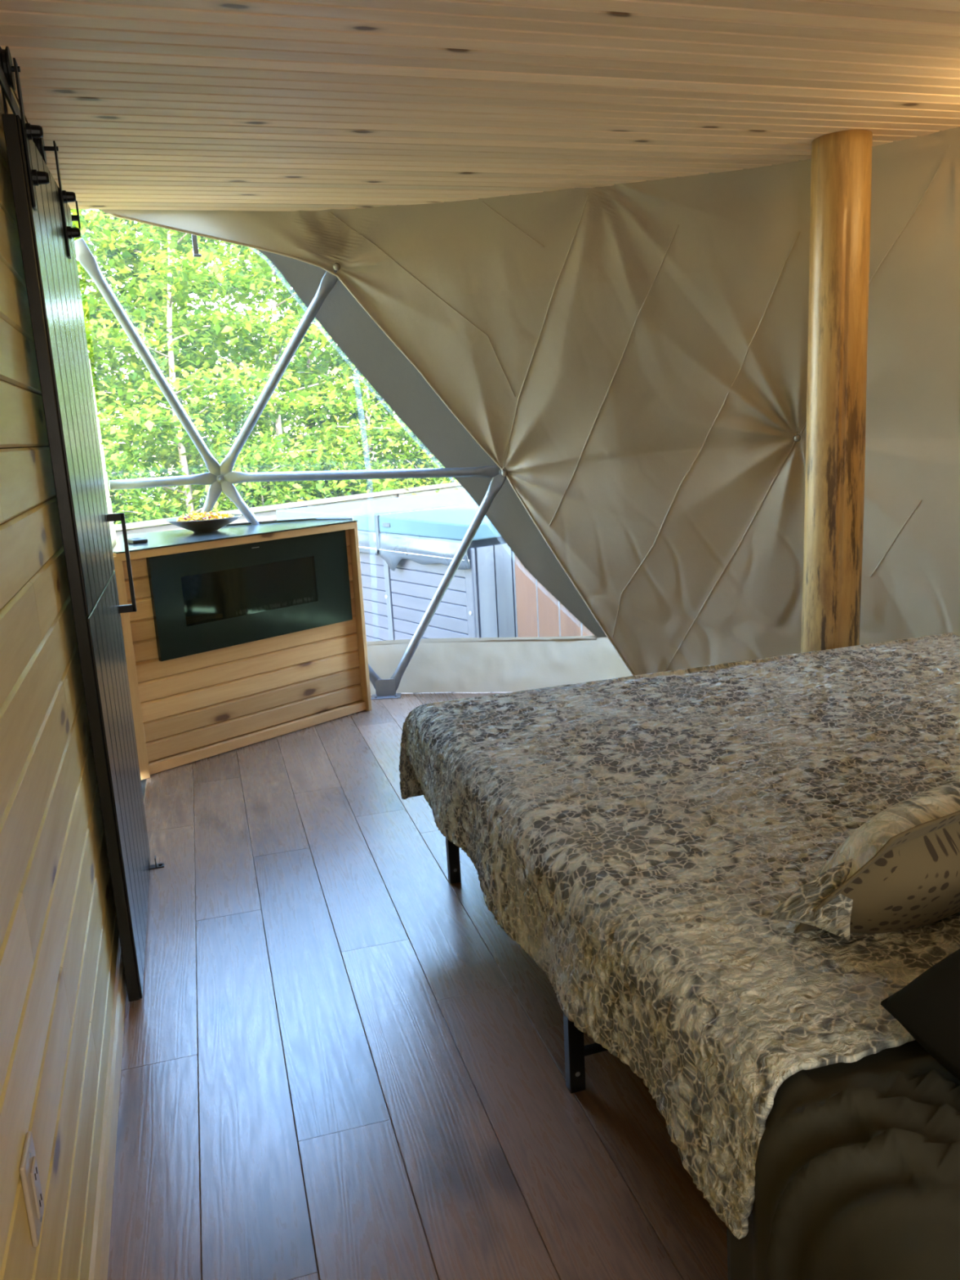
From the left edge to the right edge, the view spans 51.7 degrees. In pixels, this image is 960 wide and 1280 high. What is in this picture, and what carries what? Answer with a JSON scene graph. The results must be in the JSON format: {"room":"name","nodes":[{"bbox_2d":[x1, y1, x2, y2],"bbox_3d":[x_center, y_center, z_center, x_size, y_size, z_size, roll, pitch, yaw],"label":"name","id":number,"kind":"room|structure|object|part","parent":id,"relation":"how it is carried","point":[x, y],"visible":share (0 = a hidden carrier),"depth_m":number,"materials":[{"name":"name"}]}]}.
{"room":"tent interior","nodes":[
{"label":"tent interior","id":0,"kind":"room"},
{"bbox_2d":[0,87,119,1279],"bbox_3d":[-0.875,-0.088,1.800,0.087,2.380,6.624,-7,13,-16],"label":"wall","id":1,"kind":"structure","parent":0,"point":[60,935],"depth_m":1.77,"materials":[{"name":"brown wood"}]},
{"bbox_2d":[0,85,13,132],"bbox_3d":[-1.190,-1.299,2.566,0.016,0.130,2.200,-7,13,-16],"label":"trim","id":2,"kind":"structure","parent":1,"relation":"attached to","point":[2,107],"depth_m":2.22,"materials":[{"name":"brown wood"}]},
{"bbox_2d":[19,1131,44,1247],"bbox_3d":[-0.575,0.706,1.278,0.011,0.118,0.072,-7,13,-16],"label":"wall outlet","id":3,"kind":"object","parent":1,"relation":"attached to","point":[28,1171],"visible":1,"depth_m":1.26,"materials":[{"name":"beige plastic"}]},
{"bbox_2d":[30,1156,43,1218],"bbox_3d":[-0.572,0.706,1.278,0.004,0.068,0.034,-7,13,-16],"label":"receptacle","id":4,"kind":"object","parent":3,"relation":"attached to","point":[36,1193],"depth_m":1.27,"materials":[{"name":"beige plastic"}]},
{"bbox_2d":[0,46,151,1001],"bbox_3d":[-1.080,-0.252,2.757,0.144,2.262,2.001,-6,13,-14],"label":"barn door","id":5,"kind":"structure","parent":1,"relation":"in","point":[46,233],"depth_m":2.51,"materials":[{"name":"black paint"}]},
{"bbox_3d":[-1.136,-1.287,2.532,0.067,0.105,2.000,-7,13,-16],"label":"door rail","id":6,"kind":"part","parent":5,"relation":"part of","materials":[{"name":"black metal"}]},
{"bbox_2d":[88,938,126,1279],"bbox_3d":[-0.644,1.091,1.669,0.014,0.086,5.500,-7,13,-16],"label":"baseboard","id":7,"kind":"structure","parent":1,"relation":"attached to","point":[99,1264],"depth_m":2.00,"materials":[{"name":"brown wood"}]},
{"bbox_2d":[106,692,728,1279],"bbox_3d":[-0.435,1.029,2.143,7.036,0.013,7.031,-7,13,-16],"label":"floor","id":8,"kind":"structure","parent":0,"point":[339,1062],"depth_m":2.27,"materials":[{"name":"brown wood"}]},
{"bbox_2d":[150,855,164,869],"bbox_3d":[-1.115,0.764,3.414,0.050,0.036,0.030,-7,13,-16],"label":"floor guide","id":9,"kind":"object","parent":8,"relation":"on","point":[156,865],"visible":0.83,"depth_m":3.41,"materials":[{"name":"black metal"}]},
{"bbox_2d":[112,517,372,780],"bbox_3d":[-1.302,-0.044,4.897,0.743,1.003,1.328,9,17,44],"label":"base cabinet","id":10,"kind":"object","parent":8,"relation":"on","point":[187,709],"visible":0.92,"depth_m":4.64,"materials":[{"name":"brown wood"}]},
{"bbox_3d":[-1.508,0.127,4.230,0.065,0.974,0.058,9,17,44],"label":"frame","id":11,"kind":"part","parent":10,"relation":"part of","materials":[{"name":"brown wood"}]},
{"bbox_2d":[127,537,147,544],"bbox_3d":[-1.537,-0.445,4.443,0.068,0.020,0.100,-12,15,-36],"label":"remote control","id":12,"kind":"object","parent":10,"relation":"on","point":[134,540],"visible":0.88,"depth_m":4.41,"materials":[{"name":"black plastic"}]},
{"bbox_2d":[165,513,241,533],"bbox_3d":[-1.332,-0.560,4.806,0.356,0.068,0.356,-7,13,-16],"label":"shallow bowl","id":13,"kind":"object","parent":10,"relation":"on","point":[214,525],"visible":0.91,"depth_m":4.70,"materials":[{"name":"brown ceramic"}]},
{"bbox_2d":[176,511,234,521],"bbox_3d":[-1.329,-0.595,4.800,0.275,0.057,0.274,-7,13,-16],"label":"popcorn","id":14,"kind":"object","parent":13,"relation":"on","point":[201,516],"visible":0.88,"depth_m":4.74,"materials":[{"name":"yellow food"}]},
{"bbox_3d":[-1.084,-0.463,4.569,0.065,0.034,1.269,9,17,44],"label":"frame","id":15,"kind":"part","parent":10,"relation":"part of","materials":[{"name":"brown wood"}]},
{"bbox_2d":[146,529,352,661],"bbox_3d":[-1.040,-0.230,4.652,0.023,0.459,1.057,9,17,44],"label":"electric fireplace","id":16,"kind":"object","parent":10,"relation":"attached to","point":[211,599],"visible":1,"depth_m":4.60,"materials":[{"name":"black glass"}]},
{"bbox_3d":[-1.057,-0.235,4.621,0.003,0.222,0.715,9,17,44],"label":"viewing glass","id":17,"kind":"part","parent":16,"relation":"part of","materials":[{"name":"black glass"}]},
{"bbox_3d":[-1.036,0.457,4.771,0.030,0.044,1.225,9,17,44],"label":"frame","id":18,"kind":"part","parent":10,"relation":"part of","materials":[{"name":"brown wood"}]},
{"bbox_3d":[-0.621,-0.110,5.101,0.065,0.974,0.022,9,17,44],"label":"frame","id":19,"kind":"part","parent":10,"relation":"part of","materials":[{"name":"brown wood"}]},
{"bbox_2d":[74,234,506,699],"bbox_3d":[-0.823,-0.719,4.926,1.949,2.322,0.639,-7,13,-16],"label":"frame","id":20,"kind":"object","parent":8,"relation":"on","point":[220,477],"visible":0.91,"depth_m":4.96,"materials":[{"name":"metal"}]},
{"bbox_3d":[-0.516,0.263,5.419,0.160,0.100,0.090,-3,12,-1],"label":"plate","id":21,"kind":"part","parent":20,"relation":"part of","materials":[{"name":"metal"}]},
{"bbox_2d":[445,837,608,1093],"bbox_3d":[1.092,0.732,2.314,1.854,0.333,2.352,-7,13,-16],"label":"frame","id":22,"kind":"object","parent":8,"relation":"on","point":[575,1051],"visible":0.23,"depth_m":2.15,"materials":[{"name":"black metal"}]},
{"bbox_3d":[-0.089,0.629,3.157,0.036,0.300,0.030,-7,13,-16],"label":"leg","id":23,"kind":"part","parent":22,"relation":"part of","materials":[{"name":"black metal"}]},
{"bbox_3d":[0.202,0.834,2.140,0.036,0.300,0.030,-7,13,-16],"label":"leg","id":24,"kind":"part","parent":22,"relation":"part of","materials":[{"name":"black metal"}]},
{"bbox_3d":[1.094,0.448,2.254,1.895,0.238,2.305,-7,13,-16],"label":"mattress","id":25,"kind":"object","parent":22,"relation":"on","visible":0},
{"bbox_2d":[399,632,959,1239],"bbox_3d":[1.006,0.413,2.483,2.043,0.330,1.990,-7,13,-16],"label":"quilt","id":26,"kind":"object","parent":25,"relation":"on","point":[640,837],"visible":0.97,"depth_m":2.05,"materials":[{"name":"beige fabric"}]},
{"bbox_2d":[770,775,959,941],"bbox_3d":[0.866,0.325,1.682,0.796,0.291,0.212,-9,13,-24],"label":"sham pillow","id":27,"kind":"object","parent":26,"relation":"on","point":[899,870],"visible":0.98,"depth_m":1.55,"materials":[{"name":"fabric"}]},
{"bbox_2d":[726,1040,959,1279],"bbox_3d":[1.361,0.717,1.370,2.006,0.514,0.660,-7,13,-16],"label":"blanket","id":28,"kind":"object","parent":25,"relation":"on","point":[857,1177],"visible":0.64,"depth_m":1.17,"materials":[{"name":"brown fabric"}]},
{"bbox_2d":[880,948,959,1080],"bbox_3d":[0.891,0.456,1.301,0.700,0.197,0.358,-10,14,-29],"label":"pillow","id":29,"kind":"object","parent":28,"relation":"on","point":[927,1007],"visible":1,"depth_m":1.24,"materials":[{"name":"black fabric"}]},
{"bbox_2d":[800,129,872,653],"bbox_3d":[1.354,-0.642,3.796,0.223,2.359,0.226,-7,13,-16],"label":"log post","id":30,"kind":"object","parent":8,"relation":"on","point":[841,171],"visible":0.72,"depth_m":3.65,"materials":[{"name":"brown wood"}]},
{"bbox_2d":[257,248,632,694],"bbox_3d":[0.924,-0.944,2.102,4.548,3.707,6.993,-7,13,-16],"label":"window surround","id":31,"kind":"structure","parent":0,"point":[464,664],"depth_m":5.19,"materials":[{"name":"fabric"}]},
{"bbox_2d":[0,0,959,211],"bbox_3d":[-0.449,-1.303,1.667,5.691,0.022,5.460,-7,13,-16],"label":"ceiling","id":32,"kind":"structure","parent":0,"point":[275,105],"depth_m":2.83,"materials":[{"name":"brown wood"}]},
{"bbox_2d":[101,126,959,675],"bbox_3d":[0.982,-0.301,2.075,4.220,2.456,6.210,-7,13,-16],"label":"wall","id":33,"kind":"structure","parent":0,"point":[631,358],"depth_m":4.42,"materials":[{"name":"beige fabric"}]},
{"label":"outside","id":34,"kind":"structure","parent":0,"visible":0},
{"bbox_2d":[120,480,395,515],"bbox_3d":[-3.642,-0.499,12.096,60.000,0.001,65.000,-7,13,-16],"label":"ground","id":35,"kind":"structure","parent":34,"point":[324,480],"depth_m":34.88,"materials":[{"name":"green plant"}]},
{"bbox_2d":[101,358,159,508],"bbox_3d":[-8.060,-3.969,12.648,7.482,7.014,6.930,-15,17,-42],"label":"tree","id":36,"kind":"object","parent":35,"relation":"on","point":[102,437],"visible":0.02,"depth_m":13.31,"materials":[{"name":"green plant"}]},
{"bbox_2d":[70,208,235,524],"bbox_3d":[-4.613,-2.838,10.113,4.286,5.515,5.022,-7,13,-16],"label":"leafy tree","id":37,"kind":"object","parent":35,"relation":"on","point":[90,307],"visible":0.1,"depth_m":10.20,"materials":[{"name":"green plant"}]},
{"bbox_2d":[99,420,241,531],"bbox_3d":[-3.327,-0.991,9.437,2.587,2.694,3.235,6,15,35],"label":"leafy shrub","id":38,"kind":"object","parent":35,"relation":"on","point":[113,468],"visible":0.18,"depth_m":9.31,"materials":[{"name":"green plant"}]},
{"bbox_2d":[71,210,328,526],"bbox_3d":[-6.537,-4.640,13.717,8.428,7.707,6.081,-8,13,-23],"label":"tree","id":39,"kind":"object","parent":35,"relation":"on","point":[109,354],"visible":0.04,"depth_m":14.06,"materials":[{"name":"green plant"}]},
{"bbox_2d":[71,208,382,511],"bbox_3d":[-4.516,-4.890,15.242,7.844,7.340,6.721,3,14,25],"label":"tree","id":40,"kind":"object","parent":35,"relation":"on","point":[118,229],"visible":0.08,"depth_m":14.27,"materials":[{"name":"green plant"}]},
{"bbox_2d":[142,418,337,515],"bbox_3d":[-2.393,-1.202,10.690,2.863,2.369,3.088,-7,13,-16],"label":"leafy shrub","id":41,"kind":"object","parent":35,"relation":"on","point":[275,490],"visible":0.27,"depth_m":10.32,"materials":[{"name":"green plant"}]},
{"bbox_2d":[78,211,426,520],"bbox_3d":[-3.020,-3.047,10.588,5.519,5.555,4.000,-7,13,-16],"label":"leafy tree","id":42,"kind":"object","parent":35,"relation":"on","point":[110,247],"visible":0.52,"depth_m":10.25,"materials":[{"name":"green plant"}]},
{"bbox_2d":[108,244,416,511],"bbox_3d":[-2.416,-3.537,11.665,4.887,5.988,5.452,-7,13,-16],"label":"leafy tree","id":43,"kind":"object","parent":35,"relation":"on","point":[277,340],"visible":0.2,"depth_m":11.36,"materials":[{"name":"green plant"}]},
{"bbox_2d":[104,238,423,498],"bbox_3d":[-3.197,-5.662,16.189,7.290,8.309,7.572,5,15,34],"label":"tree","id":44,"kind":"object","parent":35,"relation":"on","point":[308,362],"visible":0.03,"depth_m":15.30,"materials":[{"name":"green plant"}]},
{"bbox_2d":[181,246,458,500],"bbox_3d":[-1.419,-3.653,12.688,5.115,5.682,4.929,8,16,41],"label":"leafy tree","id":45,"kind":"object","parent":35,"relation":"on","point":[366,402],"visible":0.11,"depth_m":12.25,"materials":[{"name":"green plant"}]},
{"bbox_2d":[280,410,428,507],"bbox_3d":[-1.428,-1.452,11.497,2.494,2.372,2.388,-12,15,-36],"label":"leafy shrub","id":46,"kind":"object","parent":35,"relation":"on","point":[344,463],"visible":0.24,"depth_m":11.28,"materials":[{"name":"green plant"}]},
{"bbox_2d":[282,386,454,497],"bbox_3d":[-0.954,-3.806,13.465,5.311,5.601,5.104,1,13,16],"label":"leafy tree","id":47,"kind":"object","parent":35,"relation":"on","point":[384,424],"visible":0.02,"depth_m":12.63,"materials":[{"name":"green plant"}]},
{"bbox_2d":[299,317,441,494],"bbox_3d":[-0.709,-5.585,16.853,6.114,7.609,7.347,-9,13,-24],"label":"tree","id":48,"kind":"object","parent":35,"relation":"on","point":[328,348],"visible":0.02,"depth_m":16.43,"materials":[{"name":"green plant"}]},
{"bbox_2d":[359,435,450,479],"bbox_3d":[0.769,-3.911,13.667,5.258,5.540,5.126,-7,13,-16],"label":"leafy tree","id":49,"kind":"object","parent":35,"relation":"on","point":[400,435],"visible":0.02,"depth_m":13.60,"materials":[{"name":"green plant"}]},
{"bbox_2d":[370,427,458,492],"bbox_3d":[-0.596,-1.699,12.499,2.724,2.345,2.892,-7,13,-16],"label":"leafy shrub","id":50,"kind":"object","parent":35,"relation":"on","point":[418,446],"visible":0.15,"depth_m":12.15,"materials":[{"name":"green plant"}]},
{"bbox_3d":[-0.932,0.031,8.473,9.000,0.100,5.200,-7,13,-16],"label":"trim","id":51,"kind":"structure","parent":35,"relation":"on","visible":0},
{"bbox_2d":[114,482,466,542],"bbox_3d":[-1.689,-0.856,9.966,0.140,1.075,5.685,6,15,36],"label":"deck railing","id":52,"kind":"object","parent":51,"relation":"on","point":[269,515],"visible":0.06,"depth_m":9.70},
{"bbox_3d":[-0.872,-1.112,11.037,0.090,1.035,0.090,6,15,36],"label":"post","id":53,"kind":"part","parent":52,"relation":"part of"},
{"bbox_2d":[359,531,582,641],"bbox_3d":[-0.003,-0.468,8.038,2.100,0.970,2.634,-12,15,-36],"label":"hot tub","id":54,"kind":"object","parent":51,"relation":"on","point":[479,601],"visible":0.25,"depth_m":6.66,"materials":[{"name":"plastic"}]},
{"bbox_2d":[275,490,502,570],"bbox_3d":[-0.028,-0.925,7.944,2.225,0.389,2.710,-12,15,-36],"label":"cover","id":55,"kind":"object","parent":54,"relation":"on","point":[446,517],"visible":0.45,"depth_m":7.00,"materials":[{"name":"blue plastic"}]},
{"bbox_3d":[-0.654,-0.255,7.223,0.030,0.970,0.060,-12,15,-36],"label":"corner post","id":56,"kind":"part","parent":54,"relation":"part of","materials":[{"name":"grey plastic"}]},
{"bbox_3d":[-0.045,-0.120,6.449,0.040,0.970,0.085,-12,15,-36],"label":"corner post","id":57,"kind":"part","parent":54,"relation":"part of","materials":[{"name":"grey plastic"}]},
{"bbox_2d":[514,554,594,637],"bbox_3d":[0.950,-0.111,6.255,1.458,0.920,0.052,0,13,14],"label":"fence panel","id":58,"kind":"object","parent":51,"relation":"on","point":[526,583],"visible":0.09,"depth_m":6.34,"materials":[{"name":"brown wood"}]}
]}

